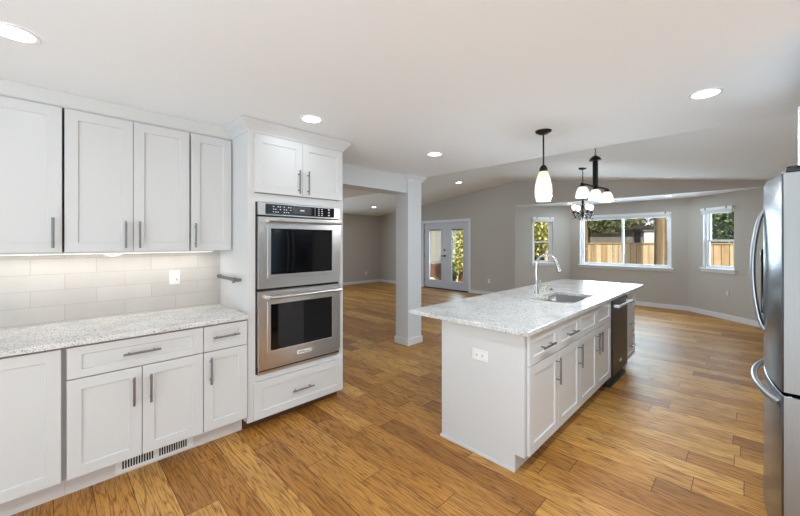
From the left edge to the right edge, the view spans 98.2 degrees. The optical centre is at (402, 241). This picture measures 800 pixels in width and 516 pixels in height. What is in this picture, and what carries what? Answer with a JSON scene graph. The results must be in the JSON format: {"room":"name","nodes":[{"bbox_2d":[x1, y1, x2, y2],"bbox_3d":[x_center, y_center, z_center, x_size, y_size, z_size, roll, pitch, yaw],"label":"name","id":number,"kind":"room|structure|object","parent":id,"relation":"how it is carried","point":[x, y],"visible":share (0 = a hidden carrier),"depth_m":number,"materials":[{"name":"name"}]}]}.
{"room":"kitchen","nodes":[
{"label":"kitchen","id":0,"kind":"room"},
{"bbox_2d":[0,119,219,329],"bbox_3d":[-2.757,0.253,1.999,0.130,2.420,4.950,0,0,45],"label":"wall","id":1,"kind":"structure","parent":0,"point":[35,290],"depth_m":2.49,"materials":[{"name":"tile"}]},
{"bbox_2d":[0,96,61,253],"bbox_3d":[-2.317,-0.383,2.108,0.340,0.905,0.353,0,0,45],"label":"upper cabinet","id":2,"kind":"object","parent":1,"relation":"attached to","point":[30,132],"visible":1,"depth_m":2.05,"materials":[{"name":"grey wood"}]},
{"bbox_2d":[63,108,188,252],"bbox_3d":[-1.946,-0.383,2.482,0.340,0.905,0.683,0,0,45],"label":"upper cabinet","id":3,"kind":"object","parent":1,"relation":"attached to","point":[126,183],"visible":0.99,"depth_m":2.35,"materials":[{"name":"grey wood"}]},
{"bbox_2d":[0,251,212,255],"bbox_3d":[-2.020,0.075,2.465,0.100,0.012,1.210,0,0,45],"label":"light","id":4,"kind":"object","parent":3,"relation":"attached to","point":[62,253],"visible":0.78,"depth_m":2.36,"materials":[{"name":"white plastic"}]},
{"bbox_2d":[169,270,179,284],"bbox_3d":[-1.846,0.288,2.814,0.012,0.116,0.076,0,0,45],"label":"light switch","id":5,"kind":"object","parent":1,"relation":"attached to","point":[174,275],"visible":1,"depth_m":2.81,"materials":[{"name":"white plastic"}]},
{"bbox_2d":[189,133,230,250],"bbox_3d":[-1.596,-0.383,2.834,0.340,0.905,0.295,0,0,45],"label":"upper cabinet","id":6,"kind":"object","parent":1,"relation":"attached to","point":[209,157],"visible":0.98,"depth_m":2.74,"materials":[{"name":"grey wood"}]},
{"bbox_2d":[343,214,378,282],"bbox_3d":[-3.942,0.153,9.737,0.120,2.620,8.657,0,0,45],"label":"wall","id":7,"kind":"structure","parent":0,"point":[360,232],"depth_m":12.15,"materials":[{"name":"grey paint"}]},
{"bbox_2d":[343,279,378,284],"bbox_3d":[-3.895,1.415,9.690,0.014,0.095,8.657,0,0,45],"label":"baseboard","id":8,"kind":"structure","parent":7,"relation":"attached to","point":[374,280],"depth_m":12.13,"materials":[{"name":"white paint"}]},
{"bbox_2d":[343,163,406,194],"bbox_3d":[-0.612,-0.826,4.428,0.290,0.263,1.620,0,0,45],"label":"wall header","id":9,"kind":"structure","parent":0,"point":[354,177],"depth_m":4.50,"materials":[{"name":"white paint"}]},
{"bbox_2d":[11,282,766,515],"bbox_3d":[-0.199,1.563,4.765,12.440,0.200,12.720,0,0,45],"label":"floor","id":10,"kind":"structure","parent":0,"point":[680,432],"depth_m":2.41,"materials":[{"name":"brown wood"}]},
{"bbox_2d":[0,348,64,515],"bbox_3d":[-2.368,1.021,1.856,0.635,0.884,0.796,0,0,45],"label":"base cabinet","id":11,"kind":"object","parent":10,"relation":"on","point":[32,385],"visible":0.94,"depth_m":1.84,"materials":[{"name":"grey wood"}]},
{"bbox_2d":[0,304,249,357],"bbox_3d":[-2.007,0.563,2.197,0.665,0.030,1.788,0,0,45],"label":"countertop","id":12,"kind":"structure","parent":11,"relation":"on","point":[30,339],"depth_m":2.19,"materials":[{"name":"stone"}]},
{"bbox_2d":[65,326,202,494],"bbox_3d":[-1.830,1.021,2.368,0.676,0.884,0.686,0,0,45],"label":"base cabinet","id":13,"kind":"object","parent":10,"relation":"on","point":[126,398],"visible":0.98,"depth_m":2.11,"materials":[{"name":"grey wood"}]},
{"bbox_2d":[115,437,192,474],"bbox_3d":[-1.635,1.398,2.308,0.006,0.106,0.430,0,0,45],"label":"floor register","id":14,"kind":"object","parent":13,"relation":"attached to","point":[134,462],"visible":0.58,"depth_m":2.29,"materials":[{"name":"white plastic"}]},
{"bbox_2d":[198,320,246,445],"bbox_3d":[-1.481,1.021,2.719,0.676,0.884,0.302,0,0,45],"label":"base cabinet","id":15,"kind":"object","parent":10,"relation":"on","point":[224,344],"visible":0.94,"depth_m":2.52,"materials":[{"name":"grey wood"}]},
{"bbox_2d":[220,115,350,428],"bbox_3d":[-1.063,0.264,3.139,0.676,2.397,0.987,0,0,45],"label":"tall cabinet","id":16,"kind":"object","parent":10,"relation":"on","point":[271,162],"visible":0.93,"depth_m":2.82,"materials":[{"name":"white paint"}]},
{"bbox_2d":[217,274,241,282],"bbox_3d":[-1.446,0.299,2.856,0.491,0.044,0.064,0,0,45],"label":"towel rail","id":17,"kind":"object","parent":16,"relation":"attached to","point":[221,276],"visible":1,"depth_m":2.80,"materials":[{"name":"silver metal"}]},
{"bbox_2d":[255,202,341,374],"bbox_3d":[-1.007,0.359,3.091,0.613,1.340,0.769,0,0,45],"label":"double oven","id":18,"kind":"object","parent":16,"relation":"in","point":[297,247],"visible":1,"depth_m":2.87,"materials":[{"name":"silver metal"}]},
{"bbox_2d":[394,174,425,345],"bbox_3d":[0.093,0.260,5.067,0.354,2.405,0.384,0,0,45],"label":"column","id":19,"kind":"structure","parent":10,"relation":"on","point":[408,205],"depth_m":4.97,"materials":[{"name":"white paint"}]},
{"bbox_2d":[440,433,514,472],"bbox_3d":[0.501,1.452,2.406,0.600,0.022,0.012,0,0,45],"label":"trim","id":20,"kind":"structure","parent":10,"relation":"on","point":[441,434],"depth_m":2.38,"materials":[{"name":"white paint"}]},
{"bbox_2d":[442,320,525,470],"bbox_3d":[0.536,1.020,2.393,0.651,0.884,0.020,0,0,45],"label":"end panel","id":21,"kind":"object","parent":10,"relation":"on","point":[484,403],"visible":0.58,"depth_m":2.35,"materials":[{"name":"white paint"}]},
{"bbox_2d":[472,348,487,362],"bbox_3d":[0.532,0.777,2.377,0.120,0.076,0.008,0,0,45],"label":"wall outlet","id":22,"kind":"object","parent":21,"relation":"attached to","point":[481,355],"visible":1,"depth_m":2.37,"materials":[{"name":"white plastic"}]},
{"bbox_2d":[516,324,561,469],"bbox_3d":[0.742,1.021,2.540,0.693,0.884,0.471,0,0,45],"label":"base cabinet","id":23,"kind":"object","parent":10,"relation":"on","point":[542,361],"visible":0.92,"depth_m":2.29,"materials":[{"name":"grey wood"}]},
{"bbox_2d":[409,279,642,336],"bbox_3d":[1.573,0.563,3.621,1.000,0.030,3.305,0,0,45],"label":"countertop","id":24,"kind":"structure","parent":23,"relation":"on","point":[517,311],"depth_m":2.89,"materials":[{"name":"stone"}]},
{"bbox_2d":[533,253,560,293],"bbox_3d":[1.516,0.334,3.603,0.282,0.428,0.108,0,0,45],"label":"faucet","id":25,"kind":"object","parent":24,"relation":"on","point":[536,286],"visible":1,"depth_m":3.64,"materials":[{"name":"silver metal"}]},
{"bbox_2d":[537,294,587,303],"bbox_3d":[1.594,0.674,3.443,0.412,0.190,0.709,0,0,45],"label":"sink","id":26,"kind":"object","parent":24,"relation":"in","point":[568,299],"visible":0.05,"depth_m":3.71,"materials":[{"name":"grey metal"}]},
{"bbox_2d":[553,315,583,433],"bbox_3d":[1.067,1.021,2.867,0.693,0.884,0.449,0,0,45],"label":"base cabinet","id":27,"kind":"object","parent":10,"relation":"on","point":[569,347],"visible":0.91,"depth_m":2.65,"materials":[{"name":"grey wood"}]},
{"bbox_2d":[569,301,610,417],"bbox_3d":[1.546,1.021,3.349,0.692,0.884,0.910,0,0,45],"label":"base cabinet","id":28,"kind":"object","parent":10,"relation":"on","point":[595,324],"visible":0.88,"depth_m":3.09,"materials":[{"name":"grey wood"}]},
{"bbox_2d":[559,294,632,387],"bbox_3d":[2.097,1.023,3.875,0.713,0.880,0.602,0,0,45],"label":"dishwasher","id":29,"kind":"object","parent":10,"relation":"on","point":[618,320],"visible":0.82,"depth_m":3.61,"materials":[{"name":"black metal"}]},
{"bbox_2d":[626,291,636,359],"bbox_3d":[2.447,1.021,4.256,0.693,0.884,0.422,0,0,45],"label":"base cabinet","id":30,"kind":"object","parent":10,"relation":"on","point":[631,322],"visible":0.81,"depth_m":4.07,"materials":[{"name":"grey wood"}]},
{"bbox_2d":[750,165,799,515],"bbox_3d":[2.303,0.560,1.609,0.972,1.806,0.912,0,0,45],"label":"refrigerator","id":31,"kind":"object","parent":10,"relation":"on","point":[780,212],"visible":1,"depth_m":1.57,"materials":[{"name":"metal"}]},
{"bbox_2d":[798,107,798,164],"bbox_3d":[2.732,0.313,1.881,0.772,2.300,0.025,0,0,45],"label":"panel","id":32,"kind":"object","parent":10,"relation":"on","point":[798,107],"visible":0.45,"depth_m":2.14,"materials":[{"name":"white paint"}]},
{"bbox_2d":[0,0,799,197],"bbox_3d":[-2.028,-1.337,2.925,12.440,0.800,7.530,0,0,45],"label":"ceiling","id":33,"kind":"structure","parent":0,"point":[472,83],"depth_m":1.85,"materials":[{"name":"white paint"}]},
{"bbox_2d":[0,22,40,44],"bbox_3d":[-1.741,-0.933,1.554,0.170,0.006,0.170,0,0,45],"label":"recessed light","id":34,"kind":"object","parent":33,"relation":"in","point":[14,33],"visible":1,"depth_m":1.56,"materials":[{"name":"white paint"}]},
{"bbox_2d":[0,78,230,140],"bbox_3d":[-2.143,-0.887,2.333,0.270,0.099,1.789,0,0,45],"label":"strip","id":35,"kind":"object","parent":33,"relation":"attached to","point":[12,89],"visible":0.56,"depth_m":2.30,"materials":[{"name":"white paint"}]},
{"bbox_2d":[300,115,322,123],"bbox_3d":[-0.692,-0.933,2.644,0.170,0.006,0.170,0,0,45],"label":"recessed light","id":36,"kind":"object","parent":33,"relation":"in","point":[312,119],"visible":1,"depth_m":2.64,"materials":[{"name":"white paint"}]},
{"bbox_2d":[427,152,441,156],"bbox_3d":[0.346,-0.933,3.696,0.170,0.006,0.170,0,0,45],"label":"recessed light","id":37,"kind":"object","parent":33,"relation":"in","point":[433,154],"visible":1,"depth_m":3.70,"materials":[{"name":"white paint"}]},
{"bbox_2d":[535,128,551,201],"bbox_3d":[1.194,-0.641,2.930,0.140,0.592,0.140,0,0,45],"label":"pendant light","id":38,"kind":"object","parent":33,"relation":"hanging from","point":[543,186],"visible":1,"depth_m":2.89,"materials":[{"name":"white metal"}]},
{"bbox_2d":[688,88,723,99],"bbox_3d":[1.916,-0.933,2.190,0.170,0.006,0.170,0,0,45],"label":"recessed light","id":39,"kind":"object","parent":33,"relation":"in","point":[707,93],"visible":1,"depth_m":2.18,"materials":[{"name":"white paint"}]},
{"bbox_2d":[515,206,569,287],"bbox_3d":[3.654,0.243,9.085,1.447,2.440,0.120,0,0,-1],"label":"wall","id":40,"kind":"structure","parent":0,"point":[524,272],"depth_m":9.02,"materials":[{"name":"grey paint"}]},
{"bbox_2d":[531,219,554,265],"bbox_3d":[3.661,-0.002,9.060,0.620,1.250,0.160,0,0,-1],"label":"window","id":41,"kind":"structure","parent":40,"relation":"in","point":[549,262],"depth_m":9.09,"materials":[{"name":"white plastic"}]},
{"bbox_2d":[532,217,553,221],"bbox_3d":[3.662,-0.324,8.995,0.550,0.634,0.058,0,0,-1],"label":"window blind","id":42,"kind":"object","parent":41,"relation":"attached to","point":[535,219],"visible":1,"depth_m":8.98,"materials":[{"name":"white plastic"}]},
{"bbox_2d":[343,113,797,215],"bbox_3d":[1.312,-1.330,7.421,10.840,0.804,4.777,0,0,45],"label":"ceiling","id":43,"kind":"structure","parent":0,"point":[761,149],"depth_m":5.22,"materials":[{"name":"white paint"}]},
{"bbox_2d":[572,168,593,221],"bbox_3d":[3.233,-0.849,6.205,0.308,0.957,0.304,0,0,45],"label":"chandelier","id":44,"kind":"object","parent":43,"relation":"hanging from","point":[587,206],"visible":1,"depth_m":6.19,"materials":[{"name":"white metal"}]},
{"bbox_2d":[575,148,613,201],"bbox_3d":[2.148,-0.842,3.854,0.753,0.743,0.143,0,0,-38],"label":"linear light","id":45,"kind":"object","parent":43,"relation":"hanging from","point":[582,191],"visible":0.88,"depth_m":3.83,"materials":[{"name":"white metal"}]},
{"bbox_2d":[379,180,768,291],"bbox_3d":[2.995,-0.070,9.030,10.720,3.065,0.120,0,0,45],"label":"wall","id":46,"kind":"structure","parent":0,"point":[491,211],"depth_m":9.36,"materials":[{"name":"grey paint"}]},
{"bbox_2d":[379,279,421,286],"bbox_3d":[-0.107,1.415,12.019,2.105,0.095,0.014,0,0,45],"label":"baseboard","id":47,"kind":"structure","parent":46,"relation":"attached to","point":[380,280],"depth_m":12.41,"materials":[{"name":"white paint"}]},
{"bbox_2d":[422,218,470,292],"bbox_3d":[1.339,0.394,10.647,1.874,2.137,0.162,0,0,45],"label":"door","id":48,"kind":"structure","parent":46,"relation":"in","point":[446,227],"depth_m":10.59,"materials":[{"name":"white paint"}]},
{"bbox_2d":[471,290,493,294],"bbox_3d":[2.450,1.415,9.478,1.345,0.095,0.014,0,0,45],"label":"baseboard","id":49,"kind":"structure","parent":46,"relation":"attached to","point":[472,291],"depth_m":9.72,"materials":[{"name":"white paint"}]},
{"bbox_2d":[570,198,687,305],"bbox_3d":[5.267,0.243,8.243,2.466,2.440,0.120,0,0,45],"label":"wall","id":50,"kind":"structure","parent":0,"point":[662,287],"depth_m":7.81,"materials":[{"name":"grey paint"}]},
{"bbox_2d":[578,217,673,271],"bbox_3d":[5.235,0.003,8.240,1.945,1.300,0.160,0,0,45],"label":"window","id":51,"kind":"structure","parent":50,"relation":"in","point":[646,267],"depth_m":8.26,"materials":[{"name":"white plastic"}]},
{"bbox_2d":[579,212,671,220],"bbox_3d":[5.189,-0.344,8.193,1.875,0.634,0.058,0,0,45],"label":"window blind","id":52,"kind":"object","parent":51,"relation":"attached to","point":[652,214],"visible":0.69,"depth_m":8.05,"materials":[{"name":"white plastic"}]},
{"bbox_2d":[635,301,687,310],"bbox_3d":[5.220,1.415,8.196,2.386,0.095,0.014,0,0,45],"label":"baseboard","id":53,"kind":"structure","parent":50,"relation":"attached to","point":[649,304],"depth_m":7.66,"materials":[{"name":"white paint"}]},
{"bbox_2d":[521,187,761,205],"bbox_3d":[4.931,-0.982,7.814,4.520,0.110,1.122,0,0,45],"label":"ceiling","id":54,"kind":"structure","parent":0,"point":[702,193],"depth_m":7.41,"materials":[{"name":"white paint"}]},
{"bbox_2d":[688,187,762,320],"bbox_3d":[6.164,0.243,6.594,0.120,2.440,1.539,0,0,-3],"label":"wall","id":55,"kind":"structure","parent":0,"point":[706,290],"depth_m":6.45,"materials":[{"name":"grey paint"}]},
{"bbox_2d":[699,208,735,273],"bbox_3d":[6.135,-0.030,6.699,0.160,1.255,0.710,0,0,-3],"label":"window","id":56,"kind":"structure","parent":55,"relation":"in","point":[707,267],"depth_m":6.94,"materials":[{"name":"white plastic"}]},
{"bbox_2d":[700,206,733,239],"bbox_3d":[6.069,-0.354,6.696,0.058,0.634,0.640,0,0,-3],"label":"window blind","id":57,"kind":"object","parent":56,"relation":"attached to","point":[724,209],"visible":1,"depth_m":6.70,"materials":[{"name":"white plastic"}]},
{"bbox_2d":[688,306,760,327],"bbox_3d":[6.097,1.415,6.591,0.014,0.095,1.539,0,0,-3],"label":"baseboard","id":58,"kind":"structure","parent":55,"relation":"attached to","point":[692,309],"depth_m":6.53,"materials":[{"name":"white paint"}]},
{"bbox_3d":[4.508,0.163,3.033,0.120,2.600,6.257,0,0,45],"label":"wall","id":59,"kind":"structure","parent":0,"visible":0},
{"bbox_2d":[799,106,799,165],"bbox_3d":[2.384,-0.617,1.529,0.768,0.440,0.960,0,0,45],"label":"upper cabinet","id":60,"kind":"object","parent":59,"relation":"attached to","point":[799,106],"visible":0.67,"depth_m":2.12,"materials":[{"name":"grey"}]},
{"label":"outside","id":61,"kind":"structure","parent":0,"visible":0},
{"bbox_3d":[16.916,1.798,17.025,80.000,0.230,72.000,0,0,45],"label":"ground","id":62,"kind":"structure","parent":61,"visible":0},
{"bbox_2d":[430,262,462,281],"bbox_3d":[0.225,1.343,18.103,9.800,0.680,2.000,0,0,45],"label":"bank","id":63,"kind":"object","parent":62,"relation":"on","point":[435,267],"depth_m":15.76,"materials":[{"name":"brown soil"}]},
{"bbox_2d":[430,231,462,261],"bbox_3d":[0.510,0.243,18.390,9.800,1.600,0.110,0,0,45],"label":"fence","id":64,"kind":"object","parent":63,"relation":"on","point":[435,236],"visible":0.06,"depth_m":17.22,"materials":[{"name":"brown wood"}]},
{"bbox_2d":[452,265,457,280],"bbox_3d":[1.856,1.271,13.437,0.564,0.824,0.684,0,0,-21],"label":"shrub","id":65,"kind":"object","parent":62,"relation":"on","point":[454,270],"visible":0.28,"depth_m":13.25,"materials":[{"name":"green plant"}]},
{"bbox_2d":[452,230,462,281],"bbox_3d":[2.300,0.067,14.215,1.357,3.240,1.322,0,0,45],"label":"shrub","id":66,"kind":"object","parent":62,"relation":"on","point":[457,235],"visible":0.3,"depth_m":13.86,"materials":[{"name":"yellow plant"}]},
{"bbox_2d":[534,222,548,259],"bbox_3d":[5.014,-0.026,12.584,2.156,3.426,1.571,0,0,45],"label":"tree","id":67,"kind":"object","parent":62,"relation":"on","point":[543,247],"visible":0.23,"depth_m":12.34,"materials":[{"name":"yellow plant"}]},
{"bbox_2d":[534,222,548,259],"bbox_3d":[5.631,0.354,14.263,2.962,2.824,1.214,0,0,45],"label":"shrub","id":68,"kind":"object","parent":62,"relation":"on","point":[535,258],"visible":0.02,"depth_m":14.07,"materials":[{"name":"green plant"}]},
{"bbox_2d":[585,220,587,261],"bbox_3d":[6.939,-0.721,13.406,1.501,4.807,0.943,0,0,45],"label":"cedar trunk","id":69,"kind":"object","parent":62,"relation":"on","point":[586,227],"visible":0.02,"depth_m":13.14,"materials":[{"name":"brown plant"}]},
{"bbox_2d":[587,218,644,242],"bbox_3d":[8.935,-0.530,14.295,5.108,4.426,1.920,0,0,45],"label":"conifer","id":70,"kind":"object","parent":62,"relation":"on","point":[599,226],"visible":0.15,"depth_m":13.99,"materials":[{"name":"green plant"}]},
{"bbox_2d":[590,220,653,242],"bbox_3d":[11.995,0.073,19.024,3.400,3.220,3.700,0,0,45],"label":"house","id":71,"kind":"structure","parent":62,"relation":"on","point":[636,235],"depth_m":17.50,"materials":[{"name":"grey"}]},
{"bbox_2d":[534,243,732,265],"bbox_3d":[9.016,0.858,12.195,10.800,1.650,0.110,0,0,45],"label":"fence","id":72,"kind":"object","parent":62,"relation":"on","point":[634,253],"visible":0.09,"depth_m":12.67,"materials":[{"name":"brown wood"}]},
{"bbox_2d":[637,218,654,223],"bbox_3d":[15.184,-2.233,24.396,3.703,8.148,6.172,0,0,-43],"label":"evergreen tree","id":73,"kind":"object","parent":62,"relation":"on","point":[643,219],"visible":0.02,"depth_m":22.56,"materials":[{"name":"green plant"}]},
{"bbox_2d":[643,230,653,242],"bbox_3d":[11.591,0.563,15.972,0.730,2.240,0.700,0,0,45],"label":"garden shed","id":74,"kind":"object","parent":62,"relation":"on","point":[648,234],"visible":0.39,"depth_m":15.84,"materials":[{"name":"white plastic"}]},
{"bbox_2d":[654,217,666,264],"bbox_3d":[8.788,-1.056,11.563,2.737,5.477,1.093,0,0,45],"label":"cedar trunk","id":75,"kind":"object","parent":62,"relation":"on","point":[660,224],"visible":0.02,"depth_m":11.36,"materials":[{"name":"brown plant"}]},
{"bbox_2d":[711,212,733,242],"bbox_3d":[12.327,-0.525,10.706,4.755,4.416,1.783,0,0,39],"label":"tree","id":76,"kind":"object","parent":62,"relation":"on","point":[722,220],"visible":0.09,"depth_m":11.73,"materials":[{"name":"green plant"}]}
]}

